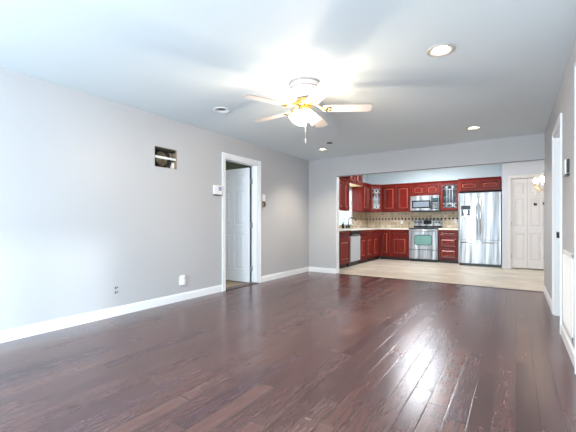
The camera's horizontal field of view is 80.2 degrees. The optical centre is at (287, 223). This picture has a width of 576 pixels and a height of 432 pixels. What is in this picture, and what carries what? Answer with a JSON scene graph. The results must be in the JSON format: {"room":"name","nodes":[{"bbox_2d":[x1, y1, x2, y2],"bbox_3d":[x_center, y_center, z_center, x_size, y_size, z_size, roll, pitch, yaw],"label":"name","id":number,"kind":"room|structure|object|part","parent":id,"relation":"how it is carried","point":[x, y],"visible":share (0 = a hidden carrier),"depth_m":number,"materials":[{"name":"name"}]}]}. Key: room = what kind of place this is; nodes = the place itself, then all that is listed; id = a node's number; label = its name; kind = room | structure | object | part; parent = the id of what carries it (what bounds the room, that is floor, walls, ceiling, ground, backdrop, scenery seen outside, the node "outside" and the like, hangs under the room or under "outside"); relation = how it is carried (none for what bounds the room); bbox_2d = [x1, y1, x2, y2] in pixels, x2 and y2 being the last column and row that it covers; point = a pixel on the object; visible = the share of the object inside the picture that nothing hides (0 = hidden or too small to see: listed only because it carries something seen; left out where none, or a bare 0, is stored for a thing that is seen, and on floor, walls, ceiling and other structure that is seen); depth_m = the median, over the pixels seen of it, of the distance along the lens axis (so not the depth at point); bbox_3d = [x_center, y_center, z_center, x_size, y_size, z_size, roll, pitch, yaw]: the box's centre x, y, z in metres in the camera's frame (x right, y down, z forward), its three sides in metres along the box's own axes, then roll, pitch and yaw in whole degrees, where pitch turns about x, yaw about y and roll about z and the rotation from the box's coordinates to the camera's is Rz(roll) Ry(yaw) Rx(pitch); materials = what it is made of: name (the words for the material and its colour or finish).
{"room":"empty living room","nodes":[
{"label":"empty living room","id":0,"kind":"room"},
{"bbox_2d":[0,67,308,330],"bbox_3d":[-2.046,-0.212,3.894,0.120,2.540,8.860,0,0,34],"label":"wall","id":1,"kind":"structure","parent":0,"point":[87,210],"depth_m":3.84,"materials":[{"name":"grey paint"}]},
{"bbox_2d":[114,285,118,294],"bbox_3d":[-1.958,0.763,3.914,0.004,0.104,0.056,0,0,34],"label":"outlet","id":2,"kind":"object","parent":1,"relation":"attached to","point":[116,288],"visible":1,"depth_m":3.91,"materials":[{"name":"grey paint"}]},
{"bbox_2d":[0,267,308,342],"bbox_3d":[-1.961,1.006,3.901,0.014,0.105,8.726,0,0,34],"label":"baseboard","id":3,"kind":"structure","parent":1,"relation":"attached to","point":[7,335],"depth_m":3.83,"materials":[{"name":"white paint"}]},
{"bbox_2d":[155,146,176,169],"bbox_3d":[-1.637,-0.852,4.500,0.110,0.260,0.340,0,0,34],"label":"air vent","id":4,"kind":"object","parent":1,"relation":"in","point":[164,157],"visible":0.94,"depth_m":4.51,"materials":[{"name":"metal"}]},
{"bbox_2d":[179,275,185,284],"bbox_3d":[-1.432,0.775,4.663,0.050,0.135,0.076,0,0,34],"label":"plug","id":5,"kind":"object","parent":1,"relation":"attached to","point":[182,281],"visible":1,"depth_m":4.65,"materials":[{"name":"white plastic"}]},
{"bbox_2d":[213,185,221,195],"bbox_3d":[-1.069,-0.500,5.221,0.038,0.153,0.170,0,0,34],"label":"alarm keypad","id":6,"kind":"object","parent":1,"relation":"attached to","point":[217,190],"visible":1,"depth_m":5.19,"materials":[{"name":"white plastic"}]},
{"bbox_2d":[222,152,260,291],"bbox_3d":[-1.123,-0.022,5.953,0.912,2.161,0.962,0,0,34],"label":"door","id":7,"kind":"structure","parent":1,"relation":"in","point":[236,225],"depth_m":6.10,"materials":[{"name":"white paint"}]},
{"bbox_3d":[-1.140,-0.769,6.353,0.230,0.190,0.035,0,0,32],"label":"panel","id":8,"kind":"part","parent":7,"relation":"part of","materials":[{"name":"white paint"}]},
{"bbox_3d":[-1.140,-0.274,6.353,0.230,0.600,0.035,0,0,32],"label":"panel","id":9,"kind":"part","parent":7,"relation":"part of","materials":[{"name":"white paint"}]},
{"bbox_3d":[-1.140,0.506,6.353,0.230,0.640,0.035,0,0,32],"label":"panel","id":10,"kind":"part","parent":7,"relation":"part of","materials":[{"name":"white paint"}]},
{"bbox_3d":[-0.869,-0.769,6.183,0.230,0.190,0.035,0,0,32],"label":"panel","id":11,"kind":"part","parent":7,"relation":"part of","materials":[{"name":"white paint"}]},
{"bbox_3d":[-0.869,-0.274,6.183,0.230,0.600,0.035,0,0,32],"label":"panel","id":12,"kind":"part","parent":7,"relation":"part of","materials":[{"name":"white paint"}]},
{"bbox_3d":[-0.869,0.506,6.183,0.230,0.640,0.035,0,0,32],"label":"panel","id":13,"kind":"part","parent":7,"relation":"part of","materials":[{"name":"white paint"}]},
{"bbox_2d":[262,194,265,206],"bbox_3d":[-0.447,-0.408,6.153,0.041,0.216,0.088,0,0,34],"label":"light switch","id":14,"kind":"object","parent":1,"relation":"attached to","point":[263,195],"visible":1,"depth_m":6.13,"materials":[{"name":"white plastic"}]},
{"bbox_2d":[0,257,575,431],"bbox_3d":[0.716,1.108,4.508,8.600,0.100,12.940,0,0,34],"label":"floor","id":15,"kind":"structure","parent":0,"point":[309,351],"depth_m":2.62,"materials":[{"name":"brown wood"}]},
{"bbox_2d":[339,231,349,268],"bbox_3d":[1.069,0.618,8.188,0.649,0.880,0.620,0,0,34],"label":"base cabinet","id":16,"kind":"object","parent":15,"relation":"on","point":[344,236],"visible":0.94,"depth_m":7.98,"materials":[{"name":"brown wood"}]},
{"bbox_3d":[1.331,0.273,8.014,0.020,0.132,0.562,0,0,34],"label":"drawer","id":17,"kind":"part","parent":16,"relation":"part of","materials":[{"name":"brown wood"}]},
{"bbox_3d":[1.331,0.648,8.014,0.020,0.562,0.562,0,0,34],"label":"door","id":18,"kind":"part","parent":16,"relation":"part of","materials":[{"name":"brown wood"}]},
{"bbox_2d":[347,230,359,266],"bbox_3d":[1.447,0.621,8.692,0.652,0.875,0.604,0,0,34],"label":"dishwasher","id":19,"kind":"object","parent":15,"relation":"on","point":[354,235],"visible":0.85,"depth_m":8.50,"materials":[{"name":"silver plastic"}]},
{"bbox_3d":[1.671,0.625,8.543,0.050,0.625,0.596,0,0,34],"label":"door","id":20,"kind":"part","parent":19,"relation":"part of","materials":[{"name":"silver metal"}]},
{"bbox_3d":[1.672,0.248,8.542,0.054,0.120,0.596,0,0,34],"label":"control panel","id":21,"kind":"part","parent":19,"relation":"part of","materials":[{"name":"black glass"}]},
{"bbox_2d":[358,230,372,263],"bbox_3d":[1.852,0.619,9.367,0.649,0.879,0.930,0,0,34],"label":"base cabinet","id":22,"kind":"object","parent":15,"relation":"on","point":[366,238],"visible":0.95,"depth_m":9.15,"materials":[{"name":"brown wood"}]},
{"bbox_3d":[1.988,0.273,9.003,0.020,0.132,0.437,0,0,34],"label":"drawer","id":23,"kind":"part","parent":22,"relation":"part of","materials":[{"name":"brown wood"}]},
{"bbox_3d":[1.988,0.648,9.003,0.020,0.562,0.437,0,0,34],"label":"door","id":24,"kind":"part","parent":22,"relation":"part of","materials":[{"name":"brown wood"}]},
{"bbox_3d":[2.240,0.648,9.382,0.020,0.562,0.437,0,0,34],"label":"door","id":25,"kind":"part","parent":22,"relation":"part of","materials":[{"name":"brown wood"}]},
{"bbox_2d":[339,228,408,230],"bbox_3d":[2.175,0.157,9.114,1.466,0.040,3.427,0,0,34],"label":"countertop","id":26,"kind":"structure","parent":22,"relation":"on","point":[340,229],"depth_m":9.12,"materials":[{"name":"stone"}]},
{"bbox_2d":[370,229,379,260],"bbox_3d":[2.277,0.618,10.005,0.649,0.880,0.600,0,0,34],"label":"base cabinet","id":27,"kind":"object","parent":15,"relation":"on","point":[376,233],"visible":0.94,"depth_m":9.81,"materials":[{"name":"red wood"}]},
{"bbox_3d":[2.514,0.648,9.794,0.020,0.562,0.452,0,0,34],"label":"door","id":28,"kind":"part","parent":27,"relation":"part of","materials":[{"name":"brown wood"}]},
{"bbox_2d":[380,229,390,259],"bbox_3d":[3.000,0.618,10.250,0.320,0.880,0.632,0,0,34],"label":"base cabinet","id":29,"kind":"object","parent":15,"relation":"on","point":[385,234],"visible":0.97,"depth_m":9.99,"materials":[{"name":"red wood"}]},
{"bbox_3d":[2.839,0.568,9.989,0.262,0.722,0.020,0,0,34],"label":"door","id":30,"kind":"part","parent":29,"relation":"part of","materials":[{"name":"brown wood"}]},
{"bbox_2d":[391,229,409,260],"bbox_3d":[3.349,0.618,10.018,0.515,0.880,0.632,0,0,34],"label":"base cabinet","id":31,"kind":"object","parent":15,"relation":"on","point":[399,238],"visible":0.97,"depth_m":9.76,"materials":[{"name":"brown wood"}]},
{"bbox_3d":[3.180,0.273,9.763,0.477,0.132,0.020,0,0,34],"label":"drawer","id":32,"kind":"part","parent":31,"relation":"part of","materials":[{"name":"brown wood"}]},
{"bbox_3d":[3.180,0.648,9.763,0.477,0.562,0.020,0,0,34],"label":"door","id":33,"kind":"part","parent":31,"relation":"part of","materials":[{"name":"brown wood"}]},
{"bbox_2d":[409,220,441,262],"bbox_3d":[3.866,0.475,9.630,0.757,1.165,0.712,0,0,34],"label":"stove","id":34,"kind":"object","parent":15,"relation":"on","point":[424,237],"visible":0.97,"depth_m":9.41,"materials":[{"name":"silver metal"}]},
{"bbox_3d":[3.713,0.443,9.399,0.751,0.560,0.045,0,0,34],"label":"oven door","id":35,"kind":"part","parent":34,"relation":"part of","materials":[{"name":"silver metal"}]},
{"bbox_3d":[3.713,0.858,9.399,0.751,0.250,0.045,0,0,34],"label":"drawer","id":36,"kind":"part","parent":34,"relation":"part of","materials":[{"name":"silver metal"}]},
{"bbox_2d":[439,230,458,263],"bbox_3d":[4.405,0.618,9.315,0.470,0.880,0.632,0,0,34],"label":"base cabinet","id":37,"kind":"object","parent":15,"relation":"on","point":[448,239],"visible":0.98,"depth_m":9.06,"materials":[{"name":"brown wood"}]},
{"bbox_2d":[438,228,457,229],"bbox_3d":[4.407,0.157,9.305,0.487,0.040,0.637,0,0,34],"label":"countertop","id":38,"kind":"structure","parent":37,"relation":"on","point":[438,228],"depth_m":9.04,"materials":[{"name":"stone"}]},
{"bbox_3d":[4.236,0.798,9.060,0.432,0.262,0.020,0,0,34],"label":"drawer","id":39,"kind":"part","parent":37,"relation":"part of","materials":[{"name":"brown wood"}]},
{"bbox_3d":[4.236,0.508,9.060,0.432,0.262,0.020,0,0,34],"label":"drawer","id":40,"kind":"part","parent":37,"relation":"part of","materials":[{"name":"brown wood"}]},
{"bbox_3d":[4.236,0.278,9.060,0.432,0.142,0.020,0,0,34],"label":"drawer","id":41,"kind":"part","parent":37,"relation":"part of","materials":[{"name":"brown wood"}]},
{"bbox_2d":[458,192,501,266],"bbox_3d":[4.897,0.153,8.716,0.913,1.810,0.941,0,0,34],"label":"refrigerator","id":42,"kind":"object","parent":15,"relation":"on","point":[479,214],"visible":0.99,"depth_m":8.38,"materials":[{"name":"grey metal"}]},
{"bbox_3d":[4.506,-0.174,8.543,0.454,1.155,0.082,0,0,34],"label":"door","id":43,"kind":"part","parent":42,"relation":"part of","materials":[{"name":"silver metal"}]},
{"bbox_3d":[4.633,-0.192,8.382,0.028,0.920,0.083,0,0,34],"label":"handle","id":44,"kind":"part","parent":42,"relation":"part of","materials":[{"name":"silver metal"}]},
{"bbox_3d":[4.698,0.701,8.416,0.913,0.575,0.082,0,0,34],"label":"freezer drawer","id":45,"kind":"part","parent":42,"relation":"part of","materials":[{"name":"silver metal"}]},
{"bbox_3d":[4.661,0.473,8.361,0.815,0.026,0.088,0,0,34],"label":"handle","id":46,"kind":"part","parent":42,"relation":"part of","materials":[{"name":"silver metal"}]},
{"bbox_3d":[4.692,-0.192,8.343,0.028,0.920,0.083,0,0,34],"label":"handle","id":47,"kind":"part","parent":42,"relation":"part of","materials":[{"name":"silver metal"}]},
{"bbox_3d":[4.889,-0.174,8.289,0.454,1.155,0.082,0,0,34],"label":"door","id":48,"kind":"part","parent":42,"relation":"part of","materials":[{"name":"silver metal"}]},
{"bbox_2d":[0,0,575,160],"bbox_3d":[-0.226,-1.392,2.757,4.170,0.020,8.740,0,0,34],"label":"ceiling","id":49,"kind":"structure","parent":0,"point":[178,60],"depth_m":2.91,"materials":[{"name":"paint"}]},
{"bbox_2d":[213,107,230,112],"bbox_3d":[-0.803,-1.438,4.173,0.212,0.128,0.212,0,0,34],"label":"recessed light","id":50,"kind":"object","parent":49,"relation":"in","point":[217,109],"visible":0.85,"depth_m":4.18,"materials":[{"name":"white paint"}]},
{"bbox_2d":[243,77,372,143],"bbox_3d":[0.151,-1.082,3.417,1.243,0.600,1.266,0,0,34],"label":"ceiling fan","id":51,"kind":"object","parent":49,"relation":"hanging from","point":[308,92],"visible":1,"depth_m":3.30,"materials":[{"name":"white metal"}]},
{"bbox_3d":[-0.180,-1.132,3.163,0.470,0.031,0.141,0,0,-33],"label":"blade","id":52,"kind":"part","parent":51,"relation":"part of","materials":[{"name":"white wood"}]},
{"bbox_3d":[-0.151,-1.132,3.650,0.470,0.031,0.141,0,0,39],"label":"blade","id":53,"kind":"part","parent":51,"relation":"part of","materials":[{"name":"white wood"}]},
{"bbox_3d":[0.171,-0.927,3.362,0.015,0.290,0.015,0,0,-34],"label":"pull chain","id":54,"kind":"part","parent":51,"relation":"part of","materials":[{"name":"silver metal"}]},
{"bbox_3d":[0.321,-1.132,3.773,0.141,0.031,0.470,0,0,21],"label":"blade","id":55,"kind":"part","parent":51,"relation":"part of","materials":[{"name":"white"}]},
{"bbox_3d":[0.275,-1.132,2.985,0.141,0.031,0.470,0,0,-15],"label":"blade","id":56,"kind":"part","parent":51,"relation":"part of","materials":[{"name":"white"}]},
{"bbox_3d":[0.584,-1.132,3.363,0.470,0.031,0.141,0,0,3],"label":"blade","id":57,"kind":"part","parent":51,"relation":"part of","materials":[{"name":"white"}]},
{"bbox_2d":[426,43,454,56],"bbox_3d":[1.217,-1.438,2.733,0.212,0.128,0.212,0,0,34],"label":"recessed light","id":58,"kind":"object","parent":49,"relation":"in","point":[439,50],"visible":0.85,"depth_m":2.74,"materials":[{"name":"beige glass"}]},
{"bbox_2d":[465,126,481,129],"bbox_3d":[2.687,-1.438,4.962,0.212,0.128,0.212,0,0,34],"label":"recessed light","id":59,"kind":"object","parent":49,"relation":"in","point":[471,127],"visible":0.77,"depth_m":4.97,"materials":[{"name":"beige"}]},
{"bbox_2d":[226,161,366,275],"bbox_3d":[-0.733,-0.317,8.126,2.380,2.750,8.520,0,0,34],"label":"wall","id":60,"kind":"structure","parent":0,"point":[229,165],"depth_m":7.21,"materials":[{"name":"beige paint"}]},
{"bbox_2d":[339,177,350,210],"bbox_3d":[1.302,-0.722,8.778,0.384,0.800,0.700,0,0,34],"label":"upper cabinet","id":61,"kind":"object","parent":60,"relation":"attached to","point":[344,184],"visible":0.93,"depth_m":8.70,"materials":[{"name":"brown wood"}]},
{"bbox_3d":[1.330,-0.700,8.555,0.020,0.717,0.322,0,0,34],"label":"door","id":62,"kind":"part","parent":61,"relation":"part of","materials":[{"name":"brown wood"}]},
{"bbox_3d":[1.439,-1.092,8.687,0.055,0.060,0.700,0,0,34],"label":"crown moulding","id":63,"kind":"part","parent":61,"relation":"part of","materials":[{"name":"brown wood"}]},
{"bbox_3d":[1.518,-0.700,8.838,0.020,0.717,0.322,0,0,34],"label":"door","id":64,"kind":"part","parent":61,"relation":"part of","materials":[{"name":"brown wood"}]},
{"bbox_2d":[339,187,352,224],"bbox_3d":[1.538,-0.502,9.545,0.170,1.120,1.040,0,0,34],"label":"window","id":65,"kind":"structure","parent":60,"relation":"in","point":[348,213],"depth_m":9.88,"materials":[{"name":"white paint"}]},
{"bbox_2d":[340,175,362,186],"bbox_3d":[1.738,-1.249,9.466,0.349,0.386,0.920,0,0,34],"label":"upper cabinet","id":66,"kind":"object","parent":60,"relation":"attached to","point":[356,181],"visible":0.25,"depth_m":9.35,"materials":[{"name":"brown wood"}]},
{"bbox_3d":[1.751,-1.252,9.188,0.020,0.342,0.432,0,0,34],"label":"door","id":67,"kind":"part","parent":66,"relation":"part of","materials":[{"name":"brown wood"}]},
{"bbox_3d":[2.000,-1.252,9.562,0.020,0.342,0.432,0,0,34],"label":"door","id":68,"kind":"part","parent":66,"relation":"part of","materials":[{"name":"brown wood"}]},
{"bbox_2d":[352,183,370,211],"bbox_3d":[2.177,-0.752,10.094,0.384,0.820,0.600,0,0,34],"label":"upper cabinet","id":69,"kind":"object","parent":60,"relation":"attached to","point":[361,194],"visible":0.99,"depth_m":9.88,"materials":[{"name":"brown wood"}]},
{"bbox_3d":[2.221,-0.732,9.896,0.020,0.742,0.262,0,0,34],"label":"door","id":70,"kind":"part","parent":69,"relation":"part of","materials":[{"name":"brown wood"}]},
{"bbox_3d":[2.377,-0.732,10.129,0.020,0.742,0.262,0,0,34],"label":"door","id":71,"kind":"part","parent":69,"relation":"part of","materials":[{"name":"brown wood"}]},
{"bbox_2d":[309,133,544,285],"bbox_3d":[2.905,-0.317,5.994,6.400,2.750,0.120,0,0,34],"label":"wall","id":72,"kind":"structure","parent":0,"point":[323,173],"depth_m":6.69,"materials":[{"name":"grey paint"}]},
{"bbox_2d":[309,267,338,273],"bbox_3d":[0.771,1.006,7.405,0.682,0.105,0.134,0,0,34],"label":"baseboard","id":73,"kind":"structure","parent":72,"relation":"attached to","point":[311,269],"depth_m":7.33,"materials":[{"name":"white paint"}]},
{"bbox_2d":[336,176,338,272],"bbox_3d":[1.050,0.035,7.226,0.006,2.045,0.123,0,0,34],"label":"trim","id":74,"kind":"structure","parent":72,"relation":"attached to","point":[337,178],"depth_m":7.21,"materials":[{"name":"white paint"}]},
{"bbox_2d":[336,273,541,291],"bbox_3d":[2.477,1.055,6.217,3.500,0.006,0.042,0,0,34],"label":"trim","id":75,"kind":"structure","parent":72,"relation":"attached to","point":[336,273],"depth_m":5.98,"materials":[{"name":"black wood"}]},
{"bbox_2d":[337,159,544,176],"bbox_3d":[2.475,-0.980,6.214,3.500,0.014,0.014,0,0,34],"label":"trim","id":76,"kind":"structure","parent":72,"relation":"attached to","point":[536,159],"depth_m":5.98,"materials":[{"name":"grey"}]},
{"bbox_2d":[367,164,501,263],"bbox_3d":[4.035,-0.317,10.004,3.820,2.750,0.112,0,0,34],"label":"wall","id":77,"kind":"structure","parent":0,"point":[492,170],"depth_m":10.02,"materials":[{"name":"white paint"}]},
{"bbox_2d":[366,184,381,212],"bbox_3d":[2.612,-0.752,10.509,0.646,0.820,0.642,0,0,34],"label":"upper cabinet","id":78,"kind":"object","parent":77,"relation":"attached to","point":[375,190],"visible":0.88,"depth_m":10.31,"materials":[{"name":"brown wood"}]},
{"bbox_3d":[2.654,-0.732,10.299,0.364,0.742,0.020,0,0,-11],"label":"door","id":79,"kind":"part","parent":78,"relation":"part of","materials":[{"name":"brown wood"}]},
{"bbox_2d":[382,183,410,211],"bbox_3d":[3.278,-0.752,10.222,0.848,0.820,0.384,0,0,34],"label":"upper cabinet","id":80,"kind":"object","parent":77,"relation":"attached to","point":[395,197],"visible":1,"depth_m":10.10,"materials":[{"name":"brown wood"}]},
{"bbox_3d":[3.024,-0.732,10.214,0.396,0.742,0.020,0,0,34],"label":"door","id":81,"kind":"part","parent":80,"relation":"part of","materials":[{"name":"brown wood"}]},
{"bbox_3d":[3.187,-1.132,10.085,0.848,0.060,0.055,0,0,34],"label":"crown moulding","id":82,"kind":"part","parent":80,"relation":"part of","materials":[{"name":"brown wood"}]},
{"bbox_3d":[3.369,-0.732,9.985,0.396,0.742,0.020,0,0,34],"label":"door","id":83,"kind":"part","parent":80,"relation":"part of","materials":[{"name":"brown wood"}]},
{"bbox_2d":[411,181,439,195],"bbox_3d":[3.951,-0.970,9.774,0.765,0.385,0.384,0,0,34],"label":"upper cabinet","id":84,"kind":"object","parent":77,"relation":"attached to","point":[418,188],"visible":0.99,"depth_m":9.65,"materials":[{"name":"brown wood"}]},
{"bbox_3d":[3.715,-0.950,9.755,0.354,0.307,0.020,0,0,34],"label":"door","id":85,"kind":"part","parent":84,"relation":"part of","materials":[{"name":"brown wood"}]},
{"bbox_3d":[3.860,-1.132,9.637,0.765,0.060,0.055,0,0,34],"label":"crown moulding","id":86,"kind":"part","parent":84,"relation":"part of","materials":[{"name":"brown wood"}]},
{"bbox_2d":[411,195,440,211],"bbox_3d":[3.921,-0.548,9.728,0.757,0.447,0.477,0,0,34],"label":"microwave","id":87,"kind":"object","parent":84,"relation":"attached to","point":[431,203],"visible":1,"depth_m":9.55,"materials":[{"name":"silver metal"}]},
{"bbox_3d":[3.751,-0.565,9.635,0.575,0.415,0.040,0,0,34],"label":"door","id":88,"kind":"part","parent":87,"relation":"part of","materials":[{"name":"silver metal"}]},
{"bbox_3d":[4.067,-0.565,9.425,0.179,0.415,0.040,0,0,34],"label":"control panel","id":89,"kind":"part","parent":87,"relation":"part of","materials":[{"name":"silver metal"}]},
{"bbox_3d":[4.025,-0.950,9.549,0.355,0.307,0.020,0,0,34],"label":"door","id":90,"kind":"part","parent":84,"relation":"part of","materials":[{"name":"brown wood"}]},
{"bbox_2d":[440,180,459,210],"bbox_3d":[4.475,-0.752,9.426,0.488,0.820,0.384,0,0,34],"label":"upper cabinet","id":91,"kind":"object","parent":77,"relation":"attached to","point":[449,192],"visible":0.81,"depth_m":9.41,"materials":[{"name":"brown wood"}]},
{"bbox_3d":[4.383,-1.132,9.289,0.488,0.060,0.055,0,0,34],"label":"crown moulding","id":92,"kind":"part","parent":91,"relation":"part of","materials":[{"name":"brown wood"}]},
{"bbox_3d":[4.570,-0.732,9.569,0.452,0.744,0.004,0,0,34],"label":"panel","id":93,"kind":"part","parent":91,"relation":"part of","materials":[{"name":"grey"}]},
{"bbox_2d":[458,176,501,192],"bbox_3d":[5.005,-0.990,8.918,0.955,0.325,0.644,0,0,34],"label":"upper cabinet","id":94,"kind":"object","parent":77,"relation":"attached to","point":[484,184],"visible":0.99,"depth_m":8.69,"materials":[{"name":"brown wood"}]},
{"bbox_3d":[4.657,-0.970,8.816,0.449,0.247,0.020,0,0,34],"label":"door","id":95,"kind":"part","parent":94,"relation":"part of","materials":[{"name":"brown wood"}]},
{"bbox_3d":[4.842,-1.122,8.672,0.955,0.060,0.055,0,0,34],"label":"crown moulding","id":96,"kind":"part","parent":94,"relation":"part of","materials":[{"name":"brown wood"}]},
{"bbox_3d":[5.046,-0.970,8.558,0.450,0.247,0.020,0,0,34],"label":"door","id":97,"kind":"part","parent":94,"relation":"part of","materials":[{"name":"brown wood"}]},
{"bbox_2d":[502,160,543,267],"bbox_3d":[6.402,-0.317,7.794,2.570,2.750,0.970,0,0,34],"label":"wall","id":98,"kind":"structure","parent":0,"point":[528,167],"depth_m":8.04,"materials":[{"name":"white paint"}]},
{"bbox_2d":[508,174,543,268],"bbox_3d":[5.498,-0.027,7.862,0.750,2.170,0.118,0,0,34],"label":"door","id":99,"kind":"structure","parent":98,"relation":"in","point":[517,184],"depth_m":7.86,"materials":[{"name":"white wood"}]},
{"bbox_3d":[5.368,-0.792,7.935,0.195,0.250,0.035,0,0,34],"label":"panel","id":100,"kind":"part","parent":99,"relation":"part of","materials":[{"name":"white wood"}]},
{"bbox_3d":[5.368,-0.242,7.935,0.195,0.650,0.035,0,0,34],"label":"panel","id":101,"kind":"part","parent":99,"relation":"part of","materials":[{"name":"white wood"}]},
{"bbox_3d":[5.368,0.543,7.935,0.195,0.620,0.035,0,0,34],"label":"panel","id":102,"kind":"part","parent":99,"relation":"part of","materials":[{"name":"white wood"}]},
{"bbox_3d":[5.617,-0.792,7.769,0.195,0.250,0.035,0,0,34],"label":"panel","id":103,"kind":"part","parent":99,"relation":"part of","materials":[{"name":"white wood"}]},
{"bbox_3d":[5.617,-0.242,7.769,0.195,0.650,0.035,0,0,34],"label":"panel","id":104,"kind":"part","parent":99,"relation":"part of","materials":[{"name":"white wood"}]},
{"bbox_3d":[5.617,0.543,7.769,0.195,0.620,0.035,0,0,34],"label":"panel","id":105,"kind":"part","parent":99,"relation":"part of","materials":[{"name":"white wood"}]},
{"bbox_2d":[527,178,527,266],"bbox_3d":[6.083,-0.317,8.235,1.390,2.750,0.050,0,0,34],"label":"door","id":106,"kind":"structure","parent":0,"point":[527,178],"depth_m":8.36,"materials":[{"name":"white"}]},
{"bbox_2d":[545,37,575,346],"bbox_3d":[1.526,-0.212,1.519,0.120,2.540,8.860,0,0,34],"label":"wall","id":107,"kind":"structure","parent":0,"point":[564,101],"depth_m":3.12,"materials":[{"name":"grey paint"}]},
{"bbox_2d":[552,113,561,324],"bbox_3d":[2.900,0.003,3.596,0.143,2.111,0.882,0,0,34],"label":"door","id":108,"kind":"structure","parent":107,"relation":"in","point":[557,132],"depth_m":3.91,"materials":[{"name":"white paint"}]},
{"bbox_2d":[544,286,573,365],"bbox_3d":[1.504,1.006,1.606,0.014,0.105,8.740,0,0,34],"label":"baseboard","id":109,"kind":"structure","parent":107,"relation":"attached to","point":[570,349],"depth_m":2.99,"materials":[{"name":"white paint"}]},
{"bbox_2d":[564,159,569,176],"bbox_3d":[2.338,-0.463,2.873,0.028,0.138,0.135,0,0,34],"label":"thermostat","id":110,"kind":"object","parent":107,"relation":"attached to","point":[566,161],"visible":1,"depth_m":2.83,"materials":[{"name":"white plastic"}]},
{"bbox_2d":[563,249,573,341],"bbox_3d":[2.352,0.573,2.879,0.012,0.670,0.620,0,0,34],"label":"air vent","id":111,"kind":"object","parent":107,"relation":"in","point":[568,258],"visible":1,"depth_m":2.80,"materials":[{"name":"white metal"}]},
{"bbox_2d":[574,62,575,373],"bbox_3d":[1.832,-0.030,2.000,0.144,2.176,0.912,0,0,34],"label":"door","id":112,"kind":"structure","parent":107,"relation":"in","point":[575,62],"depth_m":2.40,"materials":[{"name":"white paint"}]},
{"bbox_3d":[4.089,-1.742,7.657,6.470,0.100,3.960,0,0,34],"label":"ceiling","id":113,"kind":"structure","parent":0,"visible":0},
{"bbox_2d":[532,171,543,205],"bbox_3d":[4.813,-1.010,6.407,0.391,1.365,0.403,0,0,34],"label":"chandelier","id":114,"kind":"object","parent":113,"relation":"hanging from","point":[535,181],"visible":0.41,"depth_m":6.44,"materials":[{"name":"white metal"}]}
]}

